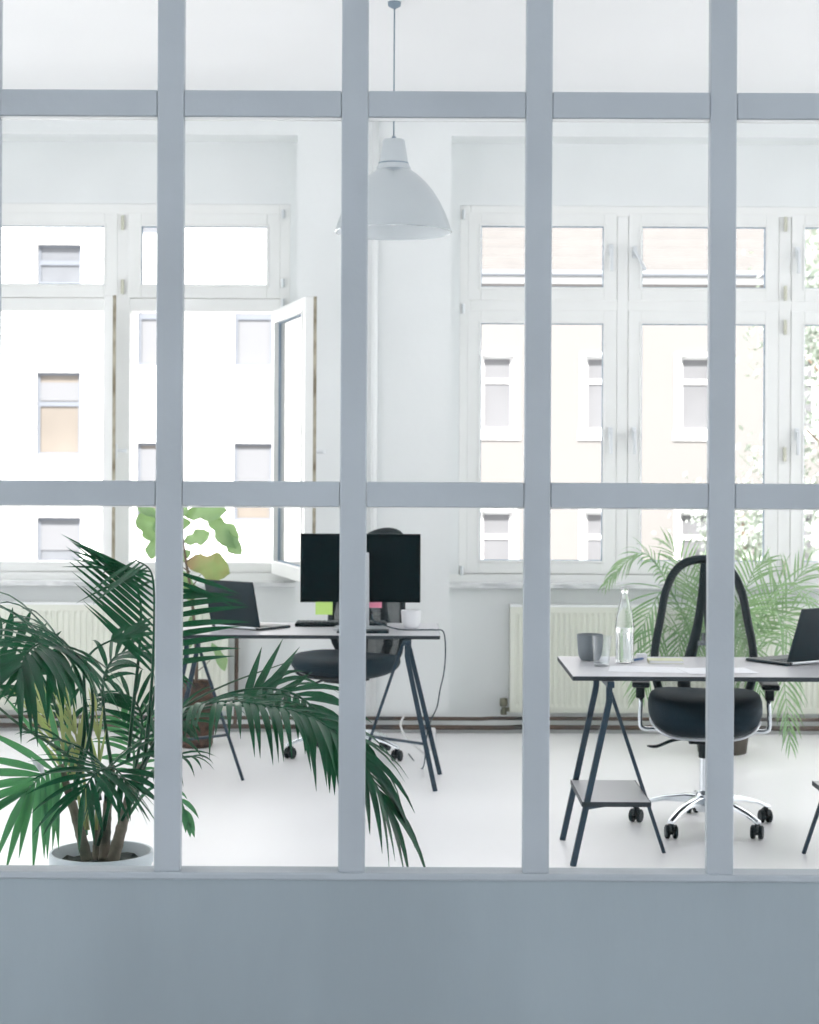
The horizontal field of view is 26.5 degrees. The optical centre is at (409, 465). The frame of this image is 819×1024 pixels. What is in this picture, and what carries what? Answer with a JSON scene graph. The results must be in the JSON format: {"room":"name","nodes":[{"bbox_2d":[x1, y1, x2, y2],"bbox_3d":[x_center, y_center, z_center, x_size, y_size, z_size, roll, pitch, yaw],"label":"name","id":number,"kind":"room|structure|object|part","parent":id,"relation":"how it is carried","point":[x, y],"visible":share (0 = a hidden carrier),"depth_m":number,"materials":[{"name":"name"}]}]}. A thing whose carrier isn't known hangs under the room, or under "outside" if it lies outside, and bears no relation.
{"room":"office corridor","nodes":[
{"label":"office corridor","id":0,"kind":"room"},
{"bbox_2d":[49,840,152,865],"bbox_3d":[-0.886,1.323,5.000,0.296,0.434,0.296,0,0,0],"label":"pot","id":1,"kind":"object","parent":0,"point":[131,853],"depth_m":5.01,"materials":[{"name":"ceramic"}]},
{"bbox_2d":[182,679,215,748],"bbox_3d":[-1.171,1.359,9.550,0.222,0.360,0.222,0,0,0],"label":"basket","id":2,"kind":"object","parent":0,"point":[199,684],"depth_m":9.47,"materials":[{"name":"wicker"}]},
{"bbox_2d":[0,0,818,1023],"bbox_3d":[0.351,-0.273,3.728,7.800,3.640,0.064,0,0,0],"label":"wall partition","id":3,"kind":"structure","parent":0,"point":[167,941],"depth_m":3.70,"materials":[{"name":"paint"}]},
{"bbox_3d":[-0.708,0.057,3.715,0.334,0.054,0.026,0,0,0],"label":"rail","id":4,"kind":"part","parent":3,"relation":"part of","materials":[{"name":"metal"}]},
{"bbox_3d":[-0.704,-0.773,3.715,0.334,0.056,0.026,0,0,0],"label":"rail","id":5,"kind":"part","parent":3,"relation":"part of","materials":[{"name":"metal"}]},
{"bbox_3d":[-0.309,-1.448,3.718,0.335,1.297,0.004,0,0,0],"label":"pane","id":6,"kind":"part","parent":3,"relation":"part of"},
{"bbox_3d":[-0.316,0.059,3.715,0.334,0.054,0.026,0,0,0],"label":"rail","id":7,"kind":"part","parent":3,"relation":"part of","materials":[{"name":"metal"}]},
{"bbox_3d":[-0.312,-0.771,3.715,0.334,0.056,0.026,0,0,0],"label":"rail","id":8,"kind":"part","parent":3,"relation":"part of","materials":[{"name":"metal"}]},
{"bbox_3d":[0.344,1.215,3.730,7.800,0.664,0.060,0,0,0],"label":"panel","id":9,"kind":"part","parent":3,"relation":"part of","materials":[{"name":"paint"}]},
{"bbox_3d":[0.074,0.478,3.718,0.335,0.775,0.004,0,0,0],"label":"pane","id":10,"kind":"part","parent":3,"relation":"part of","materials":[{"name":"glass"}]},
{"bbox_3d":[0.076,0.061,3.715,0.334,0.054,0.026,0,0,0],"label":"rail","id":11,"kind":"part","parent":3,"relation":"part of","materials":[{"name":"metal"}]},
{"bbox_3d":[0.078,-0.351,3.718,0.335,0.770,0.004,0,0,0],"label":"pane","id":12,"kind":"part","parent":3,"relation":"part of","materials":[{"name":"glass"}]},
{"bbox_3d":[0.080,-0.770,3.715,0.334,0.056,0.026,0,0,0],"label":"rail","id":13,"kind":"part","parent":3,"relation":"part of","materials":[{"name":"metal"}]},
{"bbox_3d":[0.468,0.063,3.715,0.334,0.054,0.026,0,0,0],"label":"rail","id":14,"kind":"part","parent":3,"relation":"part of","materials":[{"name":"metal"}]},
{"bbox_3d":[0.472,-0.768,3.715,0.334,0.056,0.026,0,0,0],"label":"rail","id":15,"kind":"part","parent":3,"relation":"part of","materials":[{"name":"metal"}]},
{"bbox_3d":[0.861,0.065,3.715,0.334,0.054,0.026,0,0,0],"label":"rail","id":16,"kind":"part","parent":3,"relation":"part of","materials":[{"name":"metal"}]},
{"bbox_3d":[0.865,-0.766,3.715,0.334,0.056,0.026,0,0,0],"label":"rail","id":17,"kind":"part","parent":3,"relation":"part of","materials":[{"name":"metal"}]},
{"bbox_2d":[0,119,818,725],"bbox_3d":[0.351,-0.273,10.300,8.400,3.640,0.400,0,0,0],"label":"wall","id":18,"kind":"structure","parent":0,"point":[651,164],"depth_m":10.28,"materials":[{"name":"paint"}]},
{"bbox_2d":[0,601,238,723],"bbox_3d":[-2.006,1.151,10.214,2.005,0.710,0.140,0,0,1],"label":"radiator","id":19,"kind":"object","parent":18,"relation":"attached to","point":[78,626],"visible":0.33,"depth_m":10.16,"materials":[{"name":"white metal"}]},
{"bbox_2d":[0,601,207,604],"bbox_3d":[-2.031,0.803,10.210,1.950,0.014,0.105,0,0,0],"label":"grille","id":20,"kind":"object","parent":19,"relation":"attached to","point":[24,602],"depth_m":10.16,"materials":[{"name":"white"}]},
{"bbox_3d":[-1.061,1.118,10.212,0.004,0.627,0.100,0,0,0],"label":"panel","id":21,"kind":"part","parent":19,"relation":"part of","materials":[{"name":"white metal"}]},
{"bbox_2d":[0,572,294,586],"bbox_3d":[-2.033,0.668,10.280,2.737,0.075,0.160,0,0,0],"label":"trim","id":22,"kind":"structure","parent":18,"relation":"attached to","point":[6,578],"depth_m":10.32,"materials":[{"name":"wood"}]},
{"bbox_2d":[0,203,325,582],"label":"window","id":23,"kind":"structure","parent":18,"relation":"in","point":[120,295],"depth_m":10.34,"materials":[{"name":"paint"}]},
{"bbox_2d":[1,212,117,297],"bbox_3d":[-2.182,-1.254,10.366,0.892,0.505,0.068,0,0,0],"label":"light","id":24,"kind":"object","parent":23,"relation":"attached to","point":[108,220],"depth_m":10.34,"materials":[{"name":"glass"}]},
{"bbox_3d":[-1.706,-0.146,9.876,0.066,1.558,0.900,0,0,-10],"label":"open sash","id":25,"kind":"part","parent":23,"relation":"part of","materials":[{"name":"paint"}]},
{"bbox_3d":[-1.581,-0.083,9.529,0.066,0.080,0.125,0,0,-10],"label":"handle","id":26,"kind":"part","parent":23,"relation":"part of","materials":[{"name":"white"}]},
{"bbox_2d":[128,213,279,298],"bbox_3d":[-1.220,-1.250,10.366,0.904,0.505,0.068,0,0,0],"label":"light","id":27,"kind":"object","parent":23,"relation":"attached to","point":[136,221],"depth_m":10.34,"materials":[{"name":"glass"}]},
{"bbox_3d":[-0.666,-0.141,9.886,0.066,1.558,0.900,0,0,-16],"label":"open sash","id":28,"kind":"part","parent":23,"relation":"part of","materials":[{"name":"paint"}]},
{"bbox_3d":[-0.504,-0.078,9.556,0.066,0.080,0.125,0,0,-16],"label":"handle","id":29,"kind":"part","parent":23,"relation":"part of","materials":[{"name":"white"}]},
{"bbox_2d":[370,121,378,711],"bbox_3d":[-0.204,-0.337,10.078,0.036,3.515,0.036,0,0,0],"label":"conduit","id":30,"kind":"object","parent":18,"relation":"attached to","point":[375,124],"visible":0.66,"depth_m":10.06,"materials":[{"name":"white"}]},
{"bbox_2d":[0,723,818,730],"bbox_3d":[0.343,1.510,10.062,7.780,0.031,0.029,0,0,0],"label":"pipe","id":31,"kind":"object","parent":18,"relation":"attached to","point":[2,725],"visible":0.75,"depth_m":10.05,"materials":[{"name":"metal"}]},
{"bbox_2d":[0,715,818,721],"bbox_3d":[0.343,1.461,10.069,7.780,0.025,0.023,0,0,0],"label":"pipe","id":32,"kind":"object","parent":18,"relation":"attached to","point":[1,716],"visible":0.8,"depth_m":10.06,"materials":[{"name":"metal"}]},
{"bbox_2d":[0,728,818,733],"bbox_3d":[0.343,1.536,10.094,7.800,0.022,0.012,0,0,0],"label":"baseboard","id":33,"kind":"structure","parent":18,"relation":"attached to","point":[3,729],"depth_m":10.09,"materials":[{"name":"grey paint"}]},
{"bbox_2d":[449,574,818,589],"bbox_3d":[1.989,0.687,10.280,3.511,0.075,0.160,0,0,0],"label":"trim","id":34,"kind":"structure","parent":18,"relation":"attached to","point":[564,581],"depth_m":10.32,"materials":[{"name":"wood"}]},
{"bbox_2d":[458,206,818,575],"bbox_3d":[1.750,-0.443,10.375,2.909,2.197,0.170,0,0,0],"label":"window","id":35,"kind":"structure","parent":18,"relation":"in","point":[784,306],"depth_m":10.34,"materials":[{"name":"paint"}]},
{"bbox_3d":[0.784,-0.142,10.366,0.886,1.568,0.068,0,0,0],"label":"sash","id":36,"kind":"part","parent":35,"relation":"part of","materials":[{"name":"paint"}]},
{"bbox_2d":[468,213,616,300],"bbox_3d":[0.790,-1.244,10.345,0.886,0.521,0.110,0,0,0],"label":"light","id":37,"kind":"object","parent":35,"relation":"attached to","point":[606,221],"depth_m":10.34,"materials":[{"name":"white"}]},
{"bbox_3d":[1.192,-0.151,10.314,0.028,0.160,0.048,0,0,0],"label":"handle","id":38,"kind":"part","parent":35,"relation":"part of","materials":[{"name":"white"}]},
{"bbox_3d":[1.332,-0.150,10.314,0.028,0.160,0.048,0,0,0],"label":"handle","id":39,"kind":"part","parent":35,"relation":"part of","materials":[{"name":"white"}]},
{"bbox_3d":[1.743,-0.138,10.366,0.892,1.568,0.068,0,0,0],"label":"sash","id":40,"kind":"part","parent":35,"relation":"part of","materials":[{"name":"paint"}]},
{"bbox_2d":[628,213,778,301],"bbox_3d":[1.748,-1.239,10.345,0.892,0.521,0.110,0,0,0],"label":"light","id":41,"kind":"object","parent":35,"relation":"attached to","point":[769,222],"depth_m":10.34,"materials":[{"name":"white"}]},
{"bbox_3d":[2.300,-0.146,10.314,0.028,0.160,0.048,0,0,0],"label":"handle","id":42,"kind":"part","parent":35,"relation":"part of","materials":[{"name":"white"}]},
{"bbox_3d":[2.711,-0.133,10.366,0.892,1.568,0.068,0,0,0],"label":"sash","id":43,"kind":"part","parent":35,"relation":"part of","materials":[{"name":"paint"}]},
{"bbox_2d":[791,214,818,301],"bbox_3d":[2.716,-1.234,10.345,0.892,0.521,0.110,0,0,0],"label":"light","id":44,"kind":"object","parent":35,"relation":"attached to","point":[799,222],"depth_m":10.34,"materials":[{"name":"white"}]},
{"bbox_2d":[500,603,818,714],"bbox_3d":[1.813,1.139,10.216,2.567,0.649,0.118,0,0,0],"label":"radiator","id":45,"kind":"object","parent":18,"relation":"attached to","point":[567,620],"visible":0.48,"depth_m":10.16,"materials":[{"name":"white metal"}]},
{"bbox_3d":[0.589,1.126,10.212,0.004,0.627,0.100,0,0,0],"label":"panel","id":46,"kind":"part","parent":45,"relation":"part of","materials":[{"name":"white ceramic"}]},
{"bbox_2d":[509,603,818,607],"bbox_3d":[1.842,0.822,10.210,2.511,0.014,0.105,0,0,0],"label":"grille","id":47,"kind":"object","parent":45,"relation":"attached to","point":[511,605],"depth_m":10.16,"materials":[{"name":"white"}]},
{"bbox_2d":[0,730,818,868],"bbox_3d":[0.342,1.647,7.125,8.400,0.200,6.750,0,0,0],"label":"floor","id":48,"kind":"structure","parent":0,"point":[276,816],"depth_m":7.84,"materials":[{"name":"white"}]},
{"bbox_2d":[135,507,241,748],"bbox_3d":[-1.206,0.812,9.550,0.585,1.455,0.222,0,0,0],"label":"fig","id":49,"kind":"object","parent":48,"relation":"on","point":[214,566],"visible":0.47,"depth_m":9.50,"materials":[{"name":"plant"}]},
{"bbox_3d":[-1.225,0.680,9.550,0.299,1.118,0.022,0,0,0],"label":"stem","id":50,"kind":"part","parent":49,"relation":"part of","materials":[{"name":"brown plant"}]},
{"bbox_2d":[0,534,425,866],"bbox_3d":[-0.619,0.869,4.858,1.407,1.345,0.997,0,0,5],"label":"potted palm","id":51,"kind":"object","parent":48,"relation":"on","point":[315,723],"visible":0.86,"depth_m":4.87,"materials":[{"name":"plant"}]},
{"bbox_3d":[-0.964,0.996,4.992,0.121,0.273,0.042,0,0,20],"label":"stem","id":52,"kind":"part","parent":51,"relation":"part of","materials":[{"name":"plant"}]},
{"bbox_3d":[-0.910,1.079,5.057,0.030,0.135,0.031,0,0,0],"label":"stem","id":53,"kind":"part","parent":51,"relation":"part of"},
{"bbox_3d":[-0.875,1.002,5.032,0.036,0.272,0.061,0,0,18],"label":"stem","id":54,"kind":"part","parent":51,"relation":"part of","materials":[{"name":"plant"}]},
{"bbox_3d":[-0.812,0.996,4.994,0.115,0.273,0.048,0,0,-29],"label":"stem","id":55,"kind":"part","parent":51,"relation":"part of","materials":[{"name":"plant"}]},
{"bbox_2d":[182,638,243,780],"bbox_3d":[-1.010,1.181,8.525,0.404,0.723,0.570,0,0,0],"label":"trestle","id":56,"kind":"object","parent":48,"relation":"on","point":[193,665],"visible":0.21,"depth_m":8.52,"materials":[{"name":"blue metal"}]},
{"bbox_3d":[-1.132,1.185,8.300,0.160,0.713,0.024,0,0,0],"label":"leg","id":57,"kind":"part","parent":56,"relation":"part of","materials":[{"name":"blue metal"}]},
{"bbox_3d":[-1.132,1.185,8.750,0.160,0.713,0.024,0,0,0],"label":"leg","id":58,"kind":"part","parent":56,"relation":"part of","materials":[{"name":"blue metal"}]},
{"bbox_2d":[284,527,404,760],"bbox_3d":[-0.305,0.939,9.250,0.625,1.209,0.658,0,0,38],"label":"office chair","id":59,"kind":"object","parent":48,"relation":"on","point":[381,654],"visible":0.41,"depth_m":9.18,"materials":[{"name":"black metal"}]},
{"bbox_3d":[-0.339,1.055,9.220,0.564,0.127,0.470,0,0,38],"label":"seat","id":60,"kind":"part","parent":59,"relation":"part of","materials":[{"name":"fabric"}]},
{"bbox_3d":[-0.175,0.705,9.428,0.532,0.739,0.218,0,0,38],"label":"frame","id":61,"kind":"part","parent":59,"relation":"part of","materials":[{"name":"black plastic"}]},
{"bbox_2d":[368,639,441,791],"bbox_3d":[-0.052,1.186,8.495,0.434,0.723,0.570,0,0,0],"label":"trestle","id":62,"kind":"object","parent":48,"relation":"on","point":[409,656],"visible":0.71,"depth_m":8.46,"materials":[{"name":"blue metal"}]},
{"bbox_2d":[183,622,439,639],"bbox_3d":[-0.534,0.812,8.600,1.360,0.018,0.660,0,0,0],"label":"desk","id":63,"kind":"object","parent":62,"relation":"on","point":[294,632],"visible":0.54,"depth_m":8.35,"materials":[{"name":"laminate"}]},
{"bbox_2d":[205,580,289,630],"bbox_3d":[-0.804,0.682,8.626,0.325,0.239,0.285,0,0,37],"label":"laptop","id":64,"kind":"object","parent":63,"relation":"on","point":[246,595],"visible":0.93,"depth_m":8.51,"materials":[{"name":"black"}]},
{"bbox_3d":[-0.871,0.674,8.537,0.325,0.224,0.062,0,0,37],"label":"lid","id":65,"kind":"part","parent":64,"relation":"part of","materials":[{"name":"black"}]},
{"bbox_2d":[295,620,386,626],"bbox_3d":[-0.344,0.792,8.760,0.460,0.022,0.130,0,0,-1],"label":"keyboard","id":66,"kind":"object","parent":63,"relation":"on","point":[308,623],"visible":0.7,"depth_m":8.70,"materials":[{"name":"black plastic"}]},
{"bbox_2d":[300,533,420,629],"bbox_3d":[-0.242,0.569,8.590,0.593,0.469,0.180,0,0,0],"label":"monitor","id":67,"kind":"object","parent":63,"relation":"on","point":[393,561],"visible":0.7,"depth_m":8.58,"materials":[{"name":"black"}]},
{"bbox_2d":[315,602,332,614],"bbox_3d":[-0.421,0.701,8.572,0.084,0.062,0.013,0,0,0],"label":"sticky note","id":68,"kind":"object","parent":67,"relation":"attached to","point":[322,608],"visible":1,"depth_m":8.57,"materials":[{"name":"green"}]},
{"bbox_2d":[369,602,381,607],"bbox_3d":[-0.175,0.685,8.572,0.077,0.027,0.012,0,0,0],"label":"sticky note","id":69,"kind":"object","parent":67,"relation":"attached to","point":[371,604],"visible":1,"depth_m":8.57,"materials":[{"name":"pink"}]},
{"bbox_2d":[337,629,388,632],"bbox_3d":[-0.225,0.799,8.420,0.250,0.010,0.120,0,0,0],"label":"tablet","id":70,"kind":"object","parent":63,"relation":"on","point":[367,630],"visible":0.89,"depth_m":8.36,"materials":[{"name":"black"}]},
{"bbox_2d":[372,614,445,768],"bbox_3d":[-0.006,1.140,8.877,0.366,0.833,0.847,0,0,0],"label":"cable","id":71,"kind":"object","parent":63,"relation":"hanging from","point":[372,614],"visible":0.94,"depth_m":8.50,"materials":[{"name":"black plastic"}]},
{"bbox_2d":[401,609,420,628],"bbox_3d":[0.008,0.761,8.660,0.100,0.089,0.100,0,0,0],"label":"cup","id":72,"kind":"object","parent":63,"relation":"on","point":[411,618],"visible":1,"depth_m":8.62,"materials":[{"name":"white ceramic"}]},
{"bbox_3d":[-0.144,1.198,8.495,0.250,0.697,0.014,0,0,0],"label":"slim leg","id":73,"kind":"part","parent":62,"relation":"part of","materials":[{"name":"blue metal"}]},
{"bbox_3d":[0.055,1.191,8.270,0.160,0.713,0.024,0,0,0],"label":"leg","id":74,"kind":"part","parent":62,"relation":"part of","materials":[{"name":"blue metal"}]},
{"bbox_3d":[0.074,1.191,8.720,0.181,0.713,0.024,0,0,0],"label":"leg","id":75,"kind":"part","parent":62,"relation":"part of","materials":[{"name":"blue metal"}]},
{"bbox_2d":[400,715,430,753],"bbox_3d":[0.050,1.445,9.362,0.058,0.209,1.196,0,0,-8],"label":"power cable","id":76,"kind":"object","parent":48,"relation":"on","point":[402,718],"visible":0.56,"depth_m":9.77,"materials":[{"name":"white plastic"}]},
{"bbox_2d":[427,728,434,748],"bbox_3d":[0.111,1.373,8.780,0.040,0.105,0.030,0,0,0],"label":"cable tie","id":77,"kind":"object","parent":76,"relation":"attached to","point":[433,729],"visible":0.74,"depth_m":8.77,"materials":[{"name":"white"}]},
{"bbox_2d":[559,681,665,866],"bbox_3d":[0.825,1.190,6.968,0.404,0.723,0.585,0,0,0],"label":"trestle","id":78,"kind":"object","parent":48,"relation":"on","point":[591,793],"visible":0.81,"depth_m":6.94,"materials":[{"name":"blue metal"}]},
{"bbox_3d":[0.703,1.194,7.200,0.160,0.713,0.024,0,0,0],"label":"leg","id":79,"kind":"part","parent":78,"relation":"part of","materials":[{"name":"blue metal"}]},
{"bbox_3d":[0.703,1.194,6.735,0.160,0.713,0.024,0,0,0],"label":"leg","id":80,"kind":"part","parent":78,"relation":"part of","materials":[{"name":"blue metal"}]},
{"bbox_2d":[572,780,649,801],"bbox_3d":[0.800,1.308,6.962,0.262,0.018,0.477,0,0,0],"label":"shelf","id":81,"kind":"object","parent":78,"relation":"attached to","point":[603,790],"depth_m":6.94,"materials":[{"name":"laminate"}]},
{"bbox_3d":[0.902,1.203,6.968,0.250,0.697,0.014,0,0,0],"label":"slim leg","id":82,"kind":"part","parent":78,"relation":"part of","materials":[{"name":"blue metal"}]},
{"bbox_2d":[628,555,779,839],"bbox_3d":[1.265,0.975,7.500,0.634,1.153,0.643,0,0,8],"label":"office chair","id":83,"kind":"object","parent":48,"relation":"on","point":[678,713],"visible":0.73,"depth_m":7.45,"materials":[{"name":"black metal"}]},
{"bbox_3d":[1.084,1.079,7.546,0.187,0.148,0.022,0,0,1],"label":"armrest","id":84,"kind":"part","parent":83,"relation":"part of","materials":[{"name":"silver metal"}]},
{"bbox_3d":[1.119,1.187,7.475,0.198,0.052,0.032,0,0,0],"label":"lever","id":85,"kind":"part","parent":83,"relation":"part of","materials":[{"name":"black plastic"}]},
{"bbox_3d":[1.306,0.740,7.727,0.466,0.682,0.182,0,0,8],"label":"frame","id":86,"kind":"part","parent":83,"relation":"part of","materials":[{"name":"black plastic"}]},
{"bbox_3d":[1.268,1.060,7.470,0.489,0.193,0.470,0,0,8],"label":"seat","id":87,"kind":"part","parent":83,"relation":"part of","materials":[{"name":"fabric"}]},
{"bbox_3d":[1.465,1.081,7.492,0.187,0.148,0.022,0,0,15],"label":"armrest","id":88,"kind":"part","parent":83,"relation":"part of","materials":[{"name":"silver metal"}]},
{"bbox_2d":[598,528,818,757],"bbox_3d":[1.706,0.946,9.234,1.375,1.216,0.904,0,0,-3],"label":"potted palm","id":89,"kind":"object","parent":48,"relation":"on","point":[740,747],"visible":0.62,"depth_m":9.28,"materials":[{"name":"green"}]},
{"bbox_2d":[802,781,818,853],"bbox_3d":[1.775,1.194,6.968,0.404,0.723,0.585,0,0,0],"label":"trestle","id":90,"kind":"object","parent":48,"relation":"on","point":[815,784],"visible":1,"depth_m":6.96,"materials":[{"name":"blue metal"}]},
{"bbox_2d":[557,656,818,681],"bbox_3d":[1.315,0.821,7.050,1.372,0.018,0.700,0,0,0],"label":"desk","id":91,"kind":"object","parent":90,"relation":"on","point":[578,669],"visible":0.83,"depth_m":6.85,"materials":[{"name":"laminate"}]},
{"bbox_2d":[577,633,602,660],"bbox_3d":[0.753,0.756,7.260,0.110,0.108,0.110,0,0,0],"label":"mug","id":92,"kind":"object","parent":91,"relation":"on","point":[584,640],"visible":0.98,"depth_m":7.22,"materials":[{"name":"ceramic"}]},
{"bbox_2d":[592,636,611,666],"bbox_3d":[0.778,0.749,7.050,0.081,0.122,0.081,0,0,0],"label":"tumbler","id":93,"kind":"object","parent":91,"relation":"on","point":[611,636],"visible":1,"depth_m":7.05,"materials":[{"name":"clear glass"}]},
{"bbox_2d":[615,588,633,663],"bbox_3d":[0.887,0.657,7.170,0.079,0.307,0.079,0,0,0],"label":"water bottle","id":94,"kind":"object","parent":91,"relation":"on","point":[624,627],"visible":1,"depth_m":7.14,"materials":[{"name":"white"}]},
{"bbox_2d":[636,653,646,657],"bbox_3d":[0.979,0.800,7.345,0.044,0.020,0.030,0,0,0],"label":"eraser","id":95,"kind":"object","parent":91,"relation":"on","point":[638,655],"visible":0.96,"depth_m":7.33,"materials":[{"name":"white rubber"}]},
{"bbox_2d":[608,666,684,672],"bbox_3d":[0.946,0.810,6.925,0.300,0.001,0.200,0,0,9],"label":"paper sheet","id":96,"kind":"object","parent":91,"relation":"on","point":[649,669],"visible":1,"depth_m":6.92,"materials":[{"name":"white"}]},
{"bbox_2d":[647,658,683,663],"bbox_3d":[1.055,0.804,7.181,0.142,0.013,0.092,0,0,3],"label":"notebook","id":97,"kind":"object","parent":91,"relation":"on","point":[649,660],"visible":1,"depth_m":7.14,"materials":[{"name":"white paper"}]},
{"bbox_2d":[677,667,757,673],"bbox_3d":[1.218,0.810,6.883,0.280,0.001,0.190,0,0,-7],"label":"paper sheet","id":98,"kind":"object","parent":91,"relation":"on","point":[741,670],"visible":0.71,"depth_m":6.88,"materials":[{"name":"white"}]},
{"bbox_2d":[746,608,818,665],"bbox_3d":[1.626,0.694,7.213,0.330,0.238,0.317,0,0,-34],"label":"laptop","id":99,"kind":"object","parent":91,"relation":"on","point":[804,649],"visible":1,"depth_m":7.07,"materials":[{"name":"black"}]},
{"bbox_3d":[1.690,0.687,7.117,0.330,0.224,0.086,0,0,-34],"label":"lid","id":100,"kind":"part","parent":99,"relation":"part of","materials":[{"name":"black"}]},
{"bbox_3d":[1.698,1.207,6.968,0.250,0.697,0.014,0,0,0],"label":"slim leg","id":101,"kind":"part","parent":90,"relation":"part of","materials":[{"name":"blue metal"}]},
{"bbox_2d":[2,0,818,92],"bbox_3d":[0.361,-2.218,3.500,8.400,0.250,14.000,0,0,0],"label":"ceiling","id":102,"kind":"structure","parent":0,"point":[268,45],"depth_m":8.66,"materials":[{"name":"paint"}]},
{"bbox_2d":[335,0,451,239],"bbox_3d":[-0.070,-1.574,7.860,0.530,1.042,0.530,0,0,0],"label":"pendant lamp","id":103,"kind":"object","parent":102,"relation":"hanging from","point":[401,205],"visible":0.88,"depth_m":7.72,"materials":[{"name":"silver metal"}]},
{"bbox_3d":[-0.072,-1.195,7.860,0.530,0.285,0.530,0,0,0],"label":"lamp shade","id":104,"kind":"part","parent":103,"relation":"part of","materials":[{"name":"silver metal"}]},
{"bbox_3d":[-0.070,-1.788,7.860,0.006,0.603,0.006,0,0,0],"label":"cord","id":105,"kind":"part","parent":103,"relation":"part of","materials":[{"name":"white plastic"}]},
{"bbox_2d":[697,738,747,755],"bbox_3d":[1.698,1.413,9.450,0.350,0.280,0.350,0,0,0],"label":"pot","id":106,"kind":"object","parent":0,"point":[740,747],"depth_m":9.34,"materials":[{"name":"brown"}]},
{"label":"outside","id":107,"kind":"structure","parent":0,"visible":0},
{"bbox_3d":[-0.057,11.645,21.000,80.000,0.200,20.000,0,0,0],"label":"ground","id":108,"kind":"structure","parent":107,"visible":0},
{"bbox_2d":[0,227,272,561],"bbox_3d":[-7.829,2.062,32.000,16.414,18.890,4.000,0,0,0],"label":"apartment building","id":109,"kind":"structure","parent":108,"relation":"on","point":[52,363],"depth_m":30.00,"materials":[{"name":"grey"}]},
{"bbox_2d":[40,382,77,400],"bbox_3d":[-6.054,-1.287,30.108,0.679,0.315,0.015,0,0,0],"label":"blind","id":110,"kind":"object","parent":109,"relation":"hanging from","point":[49,391],"depth_m":30.10,"materials":[{"name":"grey"}]},
{"bbox_3d":[-6.056,-0.900,30.125,0.679,1.351,0.010,0,0,0],"label":"pane","id":111,"kind":"part","parent":109,"relation":"part of","materials":[{"name":"glass"}]},
{"bbox_3d":[-6.051,1.600,30.125,0.679,1.351,0.010,0,0,0],"label":"pane","id":112,"kind":"part","parent":109,"relation":"part of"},
{"bbox_2d":[41,525,78,549],"bbox_3d":[-6.049,1.242,30.108,0.679,0.429,0.015,0,0,0],"label":"blind","id":113,"kind":"object","parent":109,"relation":"hanging from","point":[51,537],"depth_m":30.10,"materials":[{"name":"grey"}]},
{"bbox_3d":[-6.043,-3.478,30.125,0.679,0.610,0.010,0,0,0],"label":"pane","id":114,"kind":"part","parent":109,"relation":"part of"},
{"bbox_3d":[-4.372,0.272,30.125,0.575,1.265,0.010,0,0,0],"label":"pane","id":115,"kind":"part","parent":109,"relation":"part of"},
{"bbox_2d":[141,449,155,480],"bbox_3d":[-4.371,0.043,30.108,0.575,0.672,0.015,0,0,0],"label":"blind","id":116,"kind":"object","parent":109,"relation":"hanging from","point":[148,456],"depth_m":30.10,"materials":[{"name":"grey"}]},
{"bbox_3d":[-4.359,-2.435,30.125,0.575,1.334,0.010,0,0,0],"label":"pane","id":117,"kind":"part","parent":109,"relation":"part of","materials":[{"name":"grey"}]},
{"bbox_3d":[-4.348,-4.651,30.125,0.575,1.213,0.010,0,0,0],"label":"pane","id":118,"kind":"part","parent":109,"relation":"part of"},
{"bbox_3d":[-2.700,0.280,30.125,0.575,1.265,0.010,0,0,0],"label":"pane","id":119,"kind":"part","parent":109,"relation":"part of","materials":[{"name":"glass"}]},
{"bbox_2d":[237,447,269,480],"bbox_3d":[-2.698,-0.023,30.108,0.575,0.605,0.015,0,0,0],"label":"blind","id":120,"kind":"object","parent":109,"relation":"hanging from","point":[253,463],"depth_m":30.10,"materials":[{"name":"grey"}]},
{"bbox_3d":[-2.686,-2.427,30.125,0.575,1.334,0.010,0,0,0],"label":"pane","id":121,"kind":"part","parent":109,"relation":"part of","materials":[{"name":"grey"}]},
{"bbox_2d":[480,227,818,560],"bbox_3d":[8.309,2.117,32.635,15.793,18.938,5.630,0,0,0],"label":"apartment building","id":122,"kind":"structure","parent":108,"relation":"on","point":[674,357],"depth_m":30.00,"materials":[{"name":"white"}]},
{"bbox_3d":[1.502,1.430,30.125,0.472,1.213,0.010,0,0,0],"label":"pane","id":123,"kind":"part","parent":122,"relation":"part of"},
{"bbox_3d":[1.515,-1.260,30.125,0.472,1.213,0.010,0,0,0],"label":"pane","id":124,"kind":"part","parent":122,"relation":"part of","materials":[{"name":"glass"}]},
{"bbox_3d":[3.295,1.438,30.125,0.472,1.213,0.010,0,0,0],"label":"pane","id":125,"kind":"part","parent":122,"relation":"part of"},
{"bbox_3d":[3.308,-1.251,30.125,0.472,1.213,0.010,0,0,0],"label":"pane","id":126,"kind":"part","parent":122,"relation":"part of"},
{"bbox_3d":[4.933,1.446,30.125,0.472,1.213,0.010,0,0,0],"label":"pane","id":127,"kind":"part","parent":122,"relation":"part of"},
{"bbox_3d":[4.946,-1.243,30.125,0.472,1.213,0.010,0,0,0],"label":"pane","id":128,"kind":"part","parent":122,"relation":"part of","materials":[{"name":"glass"}]},
{"bbox_3d":[6.726,1.455,30.125,0.472,1.213,0.010,0,0,0],"label":"pane","id":129,"kind":"part","parent":122,"relation":"part of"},
{"bbox_3d":[6.739,-1.234,30.125,0.472,1.213,0.010,0,0,0],"label":"pane","id":130,"kind":"part","parent":122,"relation":"part of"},
{"bbox_2d":[652,472,817,560],"bbox_3d":[5.500,5.764,28.232,3.132,11.624,2.425,0,0,10],"label":"street tree","id":131,"kind":"object","parent":108,"relation":"on","point":[703,534],"visible":0.06,"depth_m":28.17,"materials":[{"name":"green plant"}]},
{"bbox_2d":[735,229,818,560],"bbox_3d":[6.336,3.830,25.096,4.329,15.499,3.556,0,0,0],"label":"street tree","id":132,"kind":"object","parent":108,"relation":"on","point":[810,340],"visible":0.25,"depth_m":25.05,"materials":[{"name":"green plant"}]}
]}

